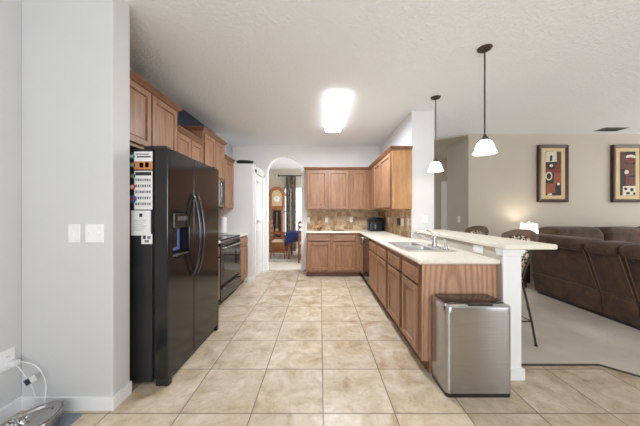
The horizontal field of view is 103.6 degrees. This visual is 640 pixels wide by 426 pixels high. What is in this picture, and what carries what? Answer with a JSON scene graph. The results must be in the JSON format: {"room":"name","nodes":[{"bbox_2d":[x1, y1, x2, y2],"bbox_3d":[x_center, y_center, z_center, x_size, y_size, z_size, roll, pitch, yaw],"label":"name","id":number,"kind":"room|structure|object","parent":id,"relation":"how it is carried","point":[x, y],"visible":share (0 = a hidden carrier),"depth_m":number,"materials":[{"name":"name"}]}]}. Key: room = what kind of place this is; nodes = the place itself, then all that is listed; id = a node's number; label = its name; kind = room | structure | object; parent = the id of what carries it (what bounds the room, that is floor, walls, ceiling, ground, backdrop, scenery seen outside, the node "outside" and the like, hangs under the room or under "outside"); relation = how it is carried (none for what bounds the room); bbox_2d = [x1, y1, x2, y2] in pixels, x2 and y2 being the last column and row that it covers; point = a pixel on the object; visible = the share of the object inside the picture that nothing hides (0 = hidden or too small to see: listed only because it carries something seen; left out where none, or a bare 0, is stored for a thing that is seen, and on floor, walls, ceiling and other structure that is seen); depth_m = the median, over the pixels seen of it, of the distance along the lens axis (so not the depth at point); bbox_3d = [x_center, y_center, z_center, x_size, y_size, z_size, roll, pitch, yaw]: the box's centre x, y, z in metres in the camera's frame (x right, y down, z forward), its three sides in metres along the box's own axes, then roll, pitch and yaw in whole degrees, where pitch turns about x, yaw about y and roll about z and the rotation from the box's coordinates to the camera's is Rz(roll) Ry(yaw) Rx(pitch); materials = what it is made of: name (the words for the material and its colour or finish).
{"room":"kitchen","nodes":[
{"label":"kitchen","id":0,"kind":"room"},
{"bbox_2d":[22,0,129,395],"bbox_3d":[-1.643,-0.100,1.710,0.595,2.750,0.150,0,0,0],"label":"wall","id":1,"kind":"structure","parent":0,"point":[76,53],"depth_m":1.64,"materials":[{"name":"paint"}]},
{"bbox_2d":[68,224,79,242],"bbox_3d":[-1.592,0.132,1.627,0.076,0.120,0.016,0,0,0],"label":"light switch","id":2,"kind":"object","parent":1,"relation":"attached to","point":[73,229],"visible":1,"depth_m":1.63,"materials":[{"name":"white plastic"}]},
{"bbox_2d":[21,381,131,410],"bbox_3d":[-1.627,1.231,1.702,0.595,0.088,0.165,0,0,0],"label":"baseboard","id":3,"kind":"structure","parent":1,"relation":"attached to","point":[71,403],"depth_m":1.62,"materials":[{"name":"white paint"}]},
{"bbox_2d":[85,224,103,242],"bbox_3d":[-1.460,0.132,1.627,0.118,0.120,0.016,0,0,0],"label":"light switch","id":4,"kind":"object","parent":1,"relation":"attached to","point":[94,233],"visible":1,"depth_m":1.63,"materials":[{"name":"white plastic"}]},
{"bbox_2d":[0,0,231,408],"bbox_3d":[-2.010,-0.100,2.800,0.140,2.750,11.200,0,0,0],"label":"wall","id":5,"kind":"structure","parent":0,"point":[10,10],"depth_m":1.58,"materials":[{"name":"paint"}]},
{"bbox_2d":[0,346,14,372],"bbox_3d":[-1.935,0.910,1.560,0.009,0.125,0.080,0,0,0],"label":"wall outlet","id":6,"kind":"object","parent":5,"relation":"attached to","point":[8,355],"visible":0.95,"depth_m":1.55,"materials":[{"name":"white plastic"}]},
{"bbox_2d":[5,353,10,366],"bbox_3d":[-1.933,0.910,1.560,0.004,0.070,0.028,0,0,0],"label":"socket","id":7,"kind":"object","parent":6,"relation":"attached to","point":[7,355],"depth_m":1.56,"materials":[{"name":"white plastic"}]},
{"bbox_2d":[6,359,46,406],"bbox_3d":[-1.817,1.083,1.579,0.236,0.326,0.052,0,0,-2],"label":"power cord","id":8,"kind":"object","parent":6,"relation":"attached to","point":[14,362],"visible":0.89,"depth_m":1.58,"materials":[{"name":"white plastic"}]},
{"bbox_2d":[23,375,36,385],"bbox_3d":[-1.808,1.045,1.572,0.086,0.070,0.002,0,0,0],"label":"tag","id":9,"kind":"object","parent":8,"relation":"hanging from","point":[31,379],"visible":1,"depth_m":1.57,"materials":[{"name":"white paper"}]},
{"bbox_2d":[0,396,22,423],"bbox_3d":[-1.933,1.231,-0.583,0.015,0.088,4.435,0,0,0],"label":"baseboard","id":10,"kind":"structure","parent":5,"relation":"attached to","point":[6,412],"depth_m":1.57,"materials":[{"name":"white paint"}]},
{"bbox_2d":[130,68,182,151],"bbox_3d":[-1.736,-0.868,2.312,0.403,0.606,1.025,0,0,0],"label":"upper cabinet","id":11,"kind":"object","parent":5,"relation":"attached to","point":[153,115],"visible":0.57,"depth_m":2.31,"materials":[{"name":"brown wood"}]},
{"bbox_2d":[177,125,204,162],"bbox_3d":[-1.752,-0.518,3.105,0.373,0.916,0.646,0,0,0],"label":"upper cabinet","id":12,"kind":"object","parent":5,"relation":"attached to","point":[189,144],"visible":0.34,"depth_m":3.06,"materials":[{"name":"brown wood"}]},
{"bbox_2d":[181,126,226,180],"bbox_3d":[-1.746,-0.848,3.810,0.383,0.646,0.850,0,0,0],"label":"upper cabinet","id":13,"kind":"object","parent":5,"relation":"attached to","point":[213,149],"visible":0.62,"depth_m":3.69,"materials":[{"name":"brown wood"}]},
{"bbox_2d":[219,180,224,206],"bbox_3d":[-1.734,-0.314,3.810,0.406,0.418,0.750,0,0,0],"label":"microwave","id":14,"kind":"object","parent":13,"relation":"attached to","point":[221,183],"visible":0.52,"depth_m":4.07,"materials":[{"name":"silver metal"}]},
{"bbox_2d":[219,154,234,209],"bbox_3d":[-1.752,-0.518,4.424,0.373,0.916,0.464,0,0,0],"label":"upper cabinet","id":15,"kind":"object","parent":5,"relation":"attached to","point":[229,166],"visible":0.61,"depth_m":4.43,"materials":[{"name":"brown wood"}]},
{"bbox_2d":[219,164,263,281],"bbox_3d":[-1.590,0.180,5.120,0.700,2.190,0.920,0,0,0],"label":"wall","id":16,"kind":"structure","parent":0,"point":[241,219],"depth_m":4.66,"materials":[{"name":"white paint"}]},
{"bbox_2d":[236,160,253,163],"bbox_3d":[-1.440,-0.953,4.840,0.330,0.075,0.264,0,0,0],"label":"oval tray","id":17,"kind":"object","parent":16,"relation":"on","point":[237,161],"visible":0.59,"depth_m":4.74,"materials":[{"name":"black plastic"}]},
{"bbox_2d":[248,276,254,281],"bbox_3d":[-1.280,1.231,4.707,0.110,0.088,0.125,0,0,0],"label":"baseboard","id":18,"kind":"structure","parent":16,"relation":"attached to","point":[250,279],"depth_m":4.64,"materials":[{"name":"white paint"}]},
{"bbox_2d":[257,175,261,275],"bbox_3d":[-1.246,0.247,5.165,0.079,2.035,0.600,0,0,0],"label":"door","id":19,"kind":"structure","parent":16,"relation":"in","point":[259,178],"depth_m":5.21,"materials":[{"name":"white paint"}]},
{"bbox_2d":[255,169,263,279],"bbox_3d":[-1.231,0.220,5.165,0.018,2.110,0.730,0,0,0],"label":"trim","id":20,"kind":"structure","parent":16,"relation":"attached to","point":[256,171],"depth_m":4.85,"materials":[{"name":"white paint"}]},
{"bbox_2d":[269,169,300,248],"bbox_3d":[-0.145,-0.100,8.460,3.590,2.750,0.120,0,0,0],"label":"wall","id":21,"kind":"structure","parent":0,"point":[274,180],"depth_m":8.40,"materials":[{"name":"beige paint"}]},
{"bbox_2d":[283,187,300,235],"bbox_3d":[-0.485,-0.045,8.445,1.470,1.640,0.050,0,0,0],"label":"window","id":22,"kind":"structure","parent":21,"relation":"in","point":[298,189],"depth_m":8.44,"materials":[{"name":"white glass"}]},
{"bbox_3d":[-0.471,-1.225,8.323,1.843,0.070,0.153,0,0,0],"label":"curtain rod","id":23,"kind":"object","parent":21,"relation":"attached to","visible":0},
{"bbox_2d":[286,176,290,250],"bbox_3d":[-1.040,0.020,8.277,0.160,2.450,0.062,0,0,0],"label":"curtain","id":24,"kind":"object","parent":23,"relation":"hanging from","point":[288,178],"visible":0.74,"depth_m":8.26,"materials":[{"name":"fabric"}]},
{"bbox_2d":[291,176,295,250],"bbox_3d":[-0.873,0.020,8.277,0.165,2.450,0.062,0,0,0],"label":"curtain","id":25,"kind":"object","parent":23,"relation":"hanging from","point":[293,178],"visible":0.76,"depth_m":8.27,"materials":[{"name":"fabric"}]},
{"bbox_2d":[232,146,379,266],"bbox_3d":[-0.145,-0.100,5.650,3.590,2.750,0.140,0,0,0],"label":"wall","id":26,"kind":"structure","parent":0,"point":[263,157],"depth_m":5.58,"materials":[{"name":"paint"}]},
{"bbox_2d":[264,266,305,270],"bbox_3d":[-0.762,1.231,5.643,0.955,0.088,0.155,0,0,0],"label":"baseboard","id":27,"kind":"structure","parent":26,"relation":"attached to","point":[265,268],"depth_m":5.57,"materials":[{"name":"white paint"}]},
{"bbox_2d":[304,167,348,209],"bbox_3d":[0.135,-0.508,5.407,0.950,0.896,0.343,0,0,0],"label":"upper cabinet","id":28,"kind":"object","parent":26,"relation":"attached to","point":[327,188],"visible":1,"depth_m":5.27,"materials":[{"name":"brown wood"}]},
{"bbox_2d":[307,210,378,229],"bbox_3d":[0.520,0.152,5.575,1.610,0.425,0.010,0,0,0],"label":"backsplash","id":29,"kind":"structure","parent":26,"relation":"attached to","point":[337,219],"depth_m":5.57,"materials":[{"name":"tile"}]},
{"bbox_2d":[349,167,369,209],"bbox_3d":[0.825,-0.508,5.407,0.426,0.896,0.343,0,0,0],"label":"upper cabinet","id":30,"kind":"object","parent":26,"relation":"attached to","point":[359,177],"visible":0.9,"depth_m":5.27,"materials":[{"name":"brown wood"}]},
{"bbox_2d":[0,251,639,425],"bbox_3d":[2.950,1.329,2.900,10.500,0.132,11.400,0,0,0],"label":"floor","id":31,"kind":"structure","parent":0,"point":[288,347],"depth_m":2.00,"materials":[{"name":"tile"}]},
{"bbox_2d":[58,413,81,425],"bbox_3d":[-1.700,1.272,1.275,0.400,0.006,0.650,0,0,0],"label":"floor mat","id":32,"kind":"object","parent":31,"relation":"on","point":[67,419],"visible":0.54,"depth_m":1.56,"materials":[{"name":"grey fabric"}]},
{"bbox_2d":[0,401,63,425],"bbox_3d":[-1.638,1.182,1.362,0.236,0.172,0.409,0,0,0],"label":"fountain","id":33,"kind":"object","parent":32,"relation":"on","point":[49,413],"visible":1,"depth_m":1.44,"materials":[{"name":"silver metal"}]},
{"bbox_2d":[42,401,63,425],"bbox_3d":[-1.638,1.216,1.362,0.236,0.104,0.409,0,0,0],"label":"bowl","id":34,"kind":"object","parent":33,"relation":"on","point":[51,411],"depth_m":1.48,"materials":[{"name":"silver metal"}]},
{"bbox_2d":[130,146,218,385],"bbox_3d":[-1.478,0.389,2.311,0.894,1.772,0.930,0,0,0],"label":"refrigerator","id":35,"kind":"object","parent":31,"relation":"on","point":[174,279],"visible":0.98,"depth_m":1.91,"materials":[{"name":"black metal"}]},
{"bbox_2d":[130,195,136,202],"bbox_3d":[-1.373,-0.103,1.845,0.056,0.056,0.008,0,0,0],"label":"magnet","id":36,"kind":"object","parent":35,"relation":"attached to","point":[133,198],"visible":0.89,"depth_m":1.84,"materials":[{"name":"blue plastic"}]},
{"bbox_2d":[131,211,150,235],"bbox_3d":[-1.316,0.073,1.850,0.144,0.184,0.002,0,0,0],"label":"letter","id":37,"kind":"object","parent":35,"relation":"attached to","point":[140,220],"visible":1,"depth_m":1.85,"materials":[{"name":"white paper"}]},
{"bbox_2d":[134,171,152,209],"bbox_3d":[-1.297,-0.168,1.850,0.134,0.284,0.002,0,0,0],"label":"calendar","id":38,"kind":"object","parent":35,"relation":"attached to","point":[143,180],"visible":1,"depth_m":1.85,"materials":[{"name":"white paper"}]},
{"bbox_2d":[134,152,152,169],"bbox_3d":[-1.298,-0.385,1.850,0.136,0.132,0.002,0,0,0],"label":"flyer","id":39,"kind":"object","parent":35,"relation":"attached to","point":[142,160],"visible":1,"depth_m":1.85,"materials":[{"name":"white paper"}]},
{"bbox_2d":[141,234,152,243],"bbox_3d":[-1.270,0.191,1.850,0.080,0.073,0.004,0,0,0],"label":"note card","id":40,"kind":"object","parent":35,"relation":"attached to","point":[145,238],"visible":1,"depth_m":1.85,"materials":[{"name":"white paper"}]},
{"bbox_2d":[219,258,219,298],"bbox_3d":[-1.631,0.840,3.078,0.613,0.870,0.554,0,0,0],"label":"base cabinet","id":41,"kind":"object","parent":31,"relation":"on","point":[219,258],"visible":0.04,"depth_m":3.32,"materials":[{"name":"brown wood"}]},
{"bbox_2d":[219,235,241,304],"bbox_3d":[-1.597,0.730,3.773,0.656,1.090,0.827,0,0,0],"label":"range","id":42,"kind":"object","parent":31,"relation":"on","point":[229,247],"visible":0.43,"depth_m":3.68,"materials":[{"name":"black metal"}]},
{"bbox_2d":[219,235,239,240],"bbox_3d":[-1.625,0.368,3.773,0.600,0.022,0.827,0,0,0],"label":"cooktop","id":43,"kind":"object","parent":42,"relation":"in","point":[221,237],"depth_m":3.83,"materials":[{"name":"black glass"}]},
{"bbox_2d":[235,235,247,289],"bbox_3d":[-1.631,0.840,4.426,0.613,0.870,0.460,0,0,0],"label":"base cabinet","id":44,"kind":"object","parent":31,"relation":"on","point":[243,272],"visible":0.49,"depth_m":4.42,"materials":[{"name":"brown wood"}]},
{"bbox_2d":[219,233,247,236],"bbox_3d":[-1.623,0.385,4.426,0.605,0.038,0.458,0,0,0],"label":"countertop","id":45,"kind":"structure","parent":44,"relation":"on","point":[240,234],"depth_m":4.31,"materials":[{"name":"beige laminate"}]},
{"bbox_2d":[219,215,227,233],"bbox_3d":[-1.700,0.203,4.420,0.150,0.325,0.150,0,0,0],"label":"paper towel holder","id":46,"kind":"object","parent":45,"relation":"on","point":[223,220],"visible":0.94,"depth_m":4.37,"materials":[{"name":"white paper"}]},
{"bbox_2d":[269,252,300,261],"bbox_3d":[-0.375,1.259,7.300,2.550,0.008,1.700,0,0,0],"label":"area rug","id":47,"kind":"object","parent":31,"relation":"on","point":[278,257],"visible":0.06,"depth_m":7.11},
{"bbox_2d":[269,186,285,251],"bbox_3d":[-1.375,0.205,8.195,0.500,2.100,0.379,0,0,0],"label":"grandfather clock","id":48,"kind":"object","parent":47,"relation":"on","point":[277,195],"visible":0.83,"depth_m":8.04,"materials":[{"name":"brown wood"}]},
{"bbox_2d":[270,196,284,208],"bbox_3d":[-1.375,-0.482,8.210,0.450,0.675,0.340,0,0,0],"label":"hood","id":49,"kind":"object","parent":48,"relation":"attached to","point":[276,202],"depth_m":8.02,"materials":[{"name":"brown wood"}]},
{"bbox_2d":[269,220,286,258],"bbox_3d":[-1.179,0.727,7.100,0.459,1.055,0.508,0,0,0],"label":"dining chair","id":50,"kind":"object","parent":47,"relation":"on","point":[275,241],"visible":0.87,"depth_m":6.86,"materials":[{"name":"brown wood"}]},
{"bbox_2d":[272,239,283,241],"bbox_3d":[-1.142,0.777,7.100,0.368,0.044,0.460,0,0,0],"label":"seat cushion","id":51,"kind":"object","parent":50,"relation":"on","point":[275,240],"depth_m":6.91,"materials":[{"name":"beige fabric"}]},
{"bbox_2d":[288,242,292,258],"bbox_3d":[-0.200,0.890,7.200,1.400,0.730,0.800,0,0,0],"label":"dining table","id":52,"kind":"object","parent":47,"relation":"on","point":[292,242],"visible":0.3,"depth_m":6.82,"materials":[{"name":"brown wood"}]},
{"bbox_2d":[285,230,300,245],"bbox_3d":[-0.200,0.703,7.200,1.504,0.365,0.904,0,0,0],"label":"tablecloth","id":53,"kind":"object","parent":52,"relation":"on","point":[292,235],"visible":0.36,"depth_m":6.78,"materials":[{"name":"blue fabric"}]},
{"bbox_2d":[298,221,300,262],"bbox_3d":[-0.300,0.727,6.471,0.508,1.055,0.459,0,0,0],"label":"dining chair","id":54,"kind":"object","parent":47,"relation":"on","point":[299,222],"visible":0.36,"depth_m":6.30,"materials":[{"name":"brown wood"}]},
{"bbox_2d":[306,233,360,275],"bbox_3d":[0.267,0.840,5.287,1.082,0.870,0.583,0,0,0],"label":"base cabinet","id":55,"kind":"object","parent":31,"relation":"on","point":[327,254],"visible":0.83,"depth_m":5.01,"materials":[{"name":"brown wood"}]},
{"bbox_2d":[360,234,365,279],"bbox_3d":[1.052,0.840,5.141,0.535,0.870,0.872,0,0,0],"label":"base cabinet","id":56,"kind":"object","parent":31,"relation":"on","point":[361,241],"visible":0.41,"depth_m":4.77,"materials":[{"name":"brown wood"}]},
{"bbox_2d":[306,230,499,263],"bbox_3d":[0.567,0.385,3.767,1.683,0.038,3.602,0,0,0],"label":"countertop","id":57,"kind":"structure","parent":56,"relation":"on","point":[381,237],"depth_m":2.28,"materials":[{"name":"white stone"}]},
{"bbox_2d":[367,217,383,230],"bbox_3d":[1.133,0.229,5.135,0.315,0.271,0.370,0,0,0],"label":"air fryer","id":58,"kind":"object","parent":57,"relation":"on","point":[373,223],"visible":0.98,"depth_m":5.02,"materials":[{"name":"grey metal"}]},
{"bbox_2d":[387,242,457,251],"bbox_3d":[1.065,0.445,2.760,0.470,0.170,0.760,0,0,0],"label":"sink","id":59,"kind":"object","parent":57,"relation":"in","point":[407,246],"visible":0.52,"depth_m":2.75,"materials":[{"name":"silver metal"}]},
{"bbox_2d":[441,238,448,249],"bbox_3d":[1.226,0.304,2.470,0.069,0.113,0.052,0,0,0],"label":"sprayer","id":60,"kind":"object","parent":59,"relation":"on","point":[442,239],"visible":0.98,"depth_m":2.46,"materials":[{"name":"silver metal"}]},
{"bbox_2d":[410,230,440,247],"bbox_3d":[1.110,0.270,2.700,0.289,0.182,0.240,0,0,0],"label":"faucet","id":61,"kind":"object","parent":57,"relation":"on","point":[433,240],"visible":0.99,"depth_m":2.69,"materials":[{"name":"silver metal"}]},
{"bbox_2d":[362,235,369,283],"bbox_3d":[1.039,0.841,4.380,0.542,0.868,0.640,0,0,0],"label":"dishwasher","id":62,"kind":"object","parent":31,"relation":"on","point":[365,239],"visible":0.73,"depth_m":4.31,"materials":[{"name":"black metal"}]},
{"bbox_2d":[369,239,393,320],"bbox_3d":[1.052,0.841,3.509,0.535,0.868,1.092,0,0,0],"label":"base cabinet","id":63,"kind":"object","parent":31,"relation":"on","point":[378,253],"visible":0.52,"depth_m":3.38,"materials":[{"name":"brown wood"}]},
{"bbox_2d":[388,249,408,342],"bbox_3d":[1.095,0.841,2.711,0.620,0.868,0.497,0,0,0],"label":"base cabinet","id":64,"kind":"object","parent":31,"relation":"on","point":[395,273],"visible":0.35,"depth_m":2.66,"materials":[{"name":"brown wood"}]},
{"bbox_2d":[402,256,496,373],"bbox_3d":[1.095,0.841,2.230,0.620,0.869,0.460,0,0,0],"label":"base cabinet","id":65,"kind":"object","parent":31,"relation":"on","point":[420,282],"visible":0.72,"depth_m":2.00,"materials":[{"name":"brown wood"}]},
{"bbox_2d":[432,294,510,397],"bbox_3d":[1.100,0.953,1.863,0.464,0.642,0.255,0,0,0],"label":"trash can","id":66,"kind":"object","parent":31,"relation":"on","point":[471,333],"visible":1,"depth_m":1.74,"materials":[{"name":"silver metal"}]},
{"bbox_2d":[465,226,488,234],"bbox_3d":[1.831,0.716,3.310,0.591,1.097,0.450,0,0,0],"label":"bar stool","id":67,"kind":"object","parent":31,"relation":"on","point":[482,230],"visible":0.21,"depth_m":3.31,"materials":[{"name":"fabric"}]},
{"bbox_2d":[501,229,538,346],"bbox_3d":[1.831,0.716,2.600,0.591,1.097,0.450,0,0,0],"label":"bar stool","id":68,"kind":"object","parent":31,"relation":"on","point":[521,234],"visible":0.28,"depth_m":2.45,"materials":[{"name":"metal"}]},
{"bbox_2d":[523,263,529,287],"bbox_3d":[3.620,0.974,4.420,0.360,0.578,0.360,0,0,0],"label":"end table","id":69,"kind":"object","parent":31,"relation":"on","point":[526,279],"visible":0.05,"depth_m":4.55,"materials":[{"name":"brown wood"}]},
{"bbox_2d":[520,221,538,233],"bbox_3d":[3.660,0.412,4.420,0.250,0.546,0.250,0,0,36],"label":"table lamp","id":70,"kind":"object","parent":69,"relation":"on","point":[531,226],"visible":0.34,"depth_m":4.33,"materials":[{"name":"white fabric"}]},
{"bbox_2d":[521,364,639,377],"bbox_3d":[3.522,1.269,0.864,4.648,0.018,0.498,0,0,38],"label":"trim","id":71,"kind":"structure","parent":31,"relation":"on","point":[608,367],"depth_m":2.10,"materials":[{"name":"brown metal"}]},
{"bbox_2d":[530,226,639,329],"bbox_3d":[4.746,0.747,3.260,3.223,1.030,2.680,0,0,0],"label":"sectional sofa","id":72,"kind":"object","parent":31,"relation":"on","point":[596,270],"visible":0.86,"depth_m":3.15,"materials":[{"name":"brown fabric"}]},
{"bbox_2d":[126,0,639,168],"bbox_3d":[2.950,-1.522,2.900,10.500,0.145,11.400,0,0,0],"label":"ceiling","id":73,"kind":"structure","parent":0,"point":[252,72],"depth_m":2.52,"materials":[{"name":"white paint"}]},
{"bbox_2d":[325,93,349,131],"bbox_3d":[0.225,-1.432,3.715,0.280,0.084,1.270,0,0,0],"label":"ceiling light","id":74,"kind":"object","parent":73,"relation":"attached to","point":[337,103],"visible":1,"depth_m":3.42,"materials":[{"name":"white paint"}]},
{"bbox_2d":[427,95,443,171],"bbox_3d":[1.475,-1.004,3.215,0.196,0.942,0.196,0,0,0],"label":"pendant lamp","id":75,"kind":"object","parent":73,"relation":"hanging from","point":[435,166],"visible":1,"depth_m":3.19,"materials":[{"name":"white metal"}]},
{"bbox_2d":[472,44,497,155],"bbox_3d":[1.475,-1.004,2.257,0.196,0.942,0.196,0,0,0],"label":"pendant lamp","id":76,"kind":"object","parent":73,"relation":"hanging from","point":[485,146],"visible":1,"depth_m":2.25,"materials":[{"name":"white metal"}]},
{"bbox_2d":[595,127,629,130],"bbox_3d":[5.120,-1.466,4.430,0.400,0.018,0.200,0,0,0],"label":"ceiling vent","id":77,"kind":"object","parent":73,"relation":"in","point":[605,128],"visible":1,"depth_m":4.39,"materials":[{"name":"grey metal"}]},
{"bbox_2d":[380,111,433,237],"bbox_3d":[1.488,-0.100,4.610,0.325,2.750,1.940,0,0,0],"label":"wall","id":78,"kind":"structure","parent":0,"point":[416,130],"depth_m":3.64,"materials":[{"name":"white paint"}]},
{"bbox_2d":[368,146,412,209],"bbox_3d":[1.159,-0.508,4.582,0.328,0.896,1.993,0,0,0],"label":"upper cabinet","id":79,"kind":"object","parent":78,"relation":"attached to","point":[391,172],"visible":0.94,"depth_m":3.62,"materials":[{"name":"brown wood"}]},
{"bbox_2d":[379,209,410,237],"bbox_3d":[1.320,0.152,4.615,0.010,0.425,1.910,0,0,0],"label":"backsplash","id":80,"kind":"structure","parent":78,"relation":"attached to","point":[392,227],"depth_m":4.33,"materials":[{"name":"tile"}]},
{"bbox_2d":[423,215,427,222],"bbox_3d":[1.525,0.085,3.632,0.070,0.110,0.016,0,0,0],"label":"light switch","id":81,"kind":"object","parent":78,"relation":"attached to","point":[425,217],"visible":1,"depth_m":3.63,"materials":[{"name":"white plastic"}]},
{"bbox_2d":[434,158,446,228],"bbox_3d":[3.125,-0.100,6.660,2.950,2.750,0.120,0,0,0],"label":"wall","id":82,"kind":"structure","parent":0,"point":[438,176],"depth_m":6.60,"materials":[{"name":"beige paint"}]},
{"bbox_2d":[441,181,446,229],"bbox_3d":[3.245,0.225,6.585,0.150,2.100,0.030,0,0,0],"label":"trim","id":83,"kind":"structure","parent":82,"relation":"attached to","point":[443,183],"depth_m":6.57,"materials":[{"name":"white paint"}]},
{"bbox_2d":[447,138,463,231],"bbox_3d":[2.835,-0.100,5.170,0.130,2.750,0.660,0,0,0],"label":"wall","id":84,"kind":"structure","parent":0,"point":[455,151],"depth_m":5.15,"materials":[{"name":"beige paint"}]},
{"bbox_2d":[418,233,501,300],"bbox_3d":[1.475,0.775,2.795,0.130,1.000,1.690,0,0,0],"label":"wall","id":85,"kind":"structure","parent":0,"point":[488,251],"depth_m":2.20,"materials":[{"name":"beige paint"}]},
{"bbox_2d":[473,244,482,253],"bbox_3d":[1.405,0.320,2.245,0.011,0.066,0.130,0,0,0],"label":"wall outlet","id":86,"kind":"object","parent":85,"relation":"attached to","point":[476,248],"visible":1,"depth_m":2.23,"materials":[{"name":"white plastic"}]},
{"bbox_2d":[416,229,556,249],"bbox_3d":[1.581,0.256,2.759,0.405,0.037,1.758,0,0,0],"label":"breakfast bar","id":87,"kind":"object","parent":85,"relation":"on","point":[486,240],"visible":0.94,"depth_m":2.17,"materials":[{"name":"beige laminate"}]},
{"bbox_2d":[495,248,524,367],"bbox_3d":[1.475,0.775,1.956,0.172,1.000,0.088,0,0,0],"label":"trim","id":88,"kind":"structure","parent":85,"relation":"attached to","point":[511,259],"depth_m":1.93,"materials":[{"name":"white paint"}]},
{"bbox_2d":[511,367,524,380],"bbox_3d":[1.478,1.231,2.768,0.165,0.088,1.705,0,0,0],"label":"baseboard","id":89,"kind":"structure","parent":85,"relation":"attached to","point":[517,374],"depth_m":1.92,"materials":[{"name":"white paint"}]},
{"bbox_2d":[464,134,639,276],"bbox_3d":[5.485,-0.100,4.770,5.430,2.750,0.140,0,0,0],"label":"wall","id":90,"kind":"structure","parent":0,"point":[500,188],"depth_m":4.70,"materials":[{"name":"beige paint"}]},
{"bbox_2d":[537,145,568,201],"bbox_3d":[4.315,-0.730,4.670,0.555,1.060,0.058,0,0,0],"label":"framed picture","id":91,"kind":"object","parent":90,"relation":"attached to","point":[552,160],"visible":1,"depth_m":4.66,"materials":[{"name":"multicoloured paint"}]},
{"bbox_2d":[546,152,560,194],"bbox_3d":[4.312,-0.730,4.657,0.291,0.810,0.005,0,0,0],"label":"artwork","id":92,"kind":"object","parent":91,"relation":"attached to","point":[553,159],"depth_m":4.66,"materials":[{"name":"multicoloured paper"}]},
{"bbox_2d":[610,145,639,201],"bbox_3d":[5.690,-0.730,4.670,0.555,1.060,0.058,0,0,0],"label":"framed picture","id":93,"kind":"object","parent":90,"relation":"attached to","point":[624,159],"visible":1,"depth_m":4.66,"materials":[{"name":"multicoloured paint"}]},
{"bbox_2d":[620,152,635,194],"bbox_3d":[5.690,-0.730,4.657,0.285,0.810,0.005,0,0,0],"label":"artwork","id":94,"kind":"object","parent":93,"relation":"attached to","point":[627,159],"depth_m":4.66,"materials":[{"name":"paper"}]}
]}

